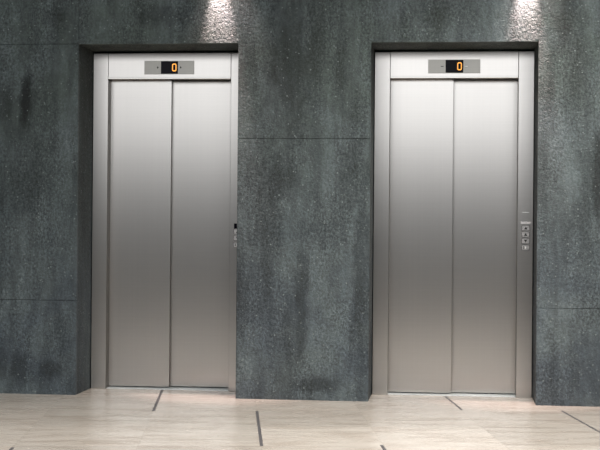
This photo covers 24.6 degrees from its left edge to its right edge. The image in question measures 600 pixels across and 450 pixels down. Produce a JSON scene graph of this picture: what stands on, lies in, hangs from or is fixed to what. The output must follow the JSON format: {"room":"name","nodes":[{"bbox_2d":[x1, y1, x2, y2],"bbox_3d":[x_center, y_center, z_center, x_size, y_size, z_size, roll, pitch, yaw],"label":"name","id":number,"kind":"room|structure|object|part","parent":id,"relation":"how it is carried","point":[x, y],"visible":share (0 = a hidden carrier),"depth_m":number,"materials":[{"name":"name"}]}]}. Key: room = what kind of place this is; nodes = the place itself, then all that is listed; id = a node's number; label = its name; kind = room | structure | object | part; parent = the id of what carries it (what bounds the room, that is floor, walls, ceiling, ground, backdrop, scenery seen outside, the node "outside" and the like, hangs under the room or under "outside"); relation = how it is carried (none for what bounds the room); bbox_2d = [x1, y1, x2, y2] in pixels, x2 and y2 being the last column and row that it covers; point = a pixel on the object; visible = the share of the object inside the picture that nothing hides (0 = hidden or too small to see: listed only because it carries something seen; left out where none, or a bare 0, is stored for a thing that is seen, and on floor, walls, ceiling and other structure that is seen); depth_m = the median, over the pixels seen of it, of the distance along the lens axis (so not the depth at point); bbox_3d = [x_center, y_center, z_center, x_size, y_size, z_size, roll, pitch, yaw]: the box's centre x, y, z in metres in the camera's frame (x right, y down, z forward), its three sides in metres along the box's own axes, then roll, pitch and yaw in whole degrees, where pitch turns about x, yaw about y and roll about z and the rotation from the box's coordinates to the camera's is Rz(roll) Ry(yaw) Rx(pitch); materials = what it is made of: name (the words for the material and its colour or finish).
{"room":"lobby","nodes":[
{"label":"lobby","id":0,"kind":"room"},
{"bbox_2d":[0,0,599,406],"bbox_3d":[0.076,-0.722,9.242,8.200,3.700,0.740,0,0,6],"label":"wall","id":1,"kind":"structure","parent":0,"point":[305,159],"depth_m":8.89,"materials":[{"name":"stone"}]},
{"bbox_2d":[91,53,237,391],"bbox_3d":[-0.884,-0.023,9.445,1.050,2.286,0.218,0,0,6],"label":"elevator","id":2,"kind":"object","parent":1,"relation":"attached to","point":[165,125],"visible":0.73,"depth_m":9.45,"materials":[{"name":"metal"}]},
{"bbox_3d":[-1.356,-0.027,9.491,0.102,2.286,0.190,0,0,6],"label":"frame post","id":3,"kind":"part","parent":2,"relation":"part of","materials":[{"name":"metal"}]},
{"bbox_3d":[-1.110,0.047,9.474,0.452,2.119,0.030,0,0,6],"label":"door panel","id":4,"kind":"part","parent":2,"relation":"part of","materials":[{"name":"metal"}]},
{"bbox_3d":[-0.893,1.118,9.446,0.847,0.004,0.163,0,0,6],"label":"door sill","id":5,"kind":"part","parent":2,"relation":"part of","materials":[{"name":"metal"}]},
{"bbox_3d":[-0.882,-1.078,9.382,0.844,0.176,0.076,0,0,6],"label":"header panel","id":6,"kind":"part","parent":2,"relation":"part of","materials":[{"name":"metal"}]},
{"bbox_3d":[-0.684,0.050,9.472,0.515,2.119,0.030,0,0,6],"label":"door panel","id":7,"kind":"part","parent":2,"relation":"part of","materials":[{"name":"metal"}]},
{"bbox_3d":[-0.413,-0.019,9.387,0.102,2.286,0.190,0,0,6],"label":"frame post","id":8,"kind":"part","parent":2,"relation":"part of","materials":[{"name":"metal"}]},
{"bbox_3d":[-0.421,0.066,9.293,0.068,0.205,0.004,0,0,6],"label":"call panel","id":9,"kind":"part","parent":2,"relation":"part of","materials":[{"name":"metal"}]},
{"bbox_2d":[372,51,533,397],"bbox_3d":[1.024,-0.007,9.236,1.050,2.286,0.218,0,0,6],"label":"elevator","id":10,"kind":"object","parent":1,"relation":"attached to","point":[454,131],"visible":1,"depth_m":9.24,"materials":[{"name":"metal"}]},
{"bbox_3d":[0.552,-0.011,9.281,0.102,2.286,0.190,0,0,6],"label":"frame post","id":11,"kind":"part","parent":10,"relation":"part of","materials":[{"name":"metal"}]},
{"bbox_3d":[0.797,0.063,9.264,0.452,2.119,0.030,0,0,6],"label":"door panel","id":12,"kind":"part","parent":10,"relation":"part of","materials":[{"name":"metal"}]},
{"bbox_3d":[1.014,1.134,9.237,0.847,0.004,0.163,0,0,6],"label":"door sill","id":13,"kind":"part","parent":10,"relation":"part of","materials":[{"name":"metal"}]},
{"bbox_3d":[1.026,-1.062,9.173,0.844,0.176,0.076,0,0,6],"label":"header panel","id":14,"kind":"part","parent":10,"relation":"part of","materials":[{"name":"metal"}]},
{"bbox_3d":[1.223,0.066,9.263,0.515,2.119,0.030,0,0,6],"label":"door panel","id":15,"kind":"part","parent":10,"relation":"part of","materials":[{"name":"metal"}]},
{"bbox_3d":[1.494,-0.003,9.178,0.102,2.286,0.190,0,0,6],"label":"frame post","id":16,"kind":"part","parent":10,"relation":"part of","materials":[{"name":"metal"}]},
{"bbox_3d":[1.486,0.082,9.083,0.068,0.205,0.004,0,0,6],"label":"call panel","id":17,"kind":"part","parent":10,"relation":"part of","materials":[{"name":"metal"}]},
{"bbox_2d":[0,388,599,449],"bbox_3d":[-0.541,1.176,3.772,8.200,0.120,11.740,0,0,6],"label":"floor","id":18,"kind":"structure","parent":0,"point":[90,419],"depth_m":7.83,"materials":[{"name":"beige tile"}]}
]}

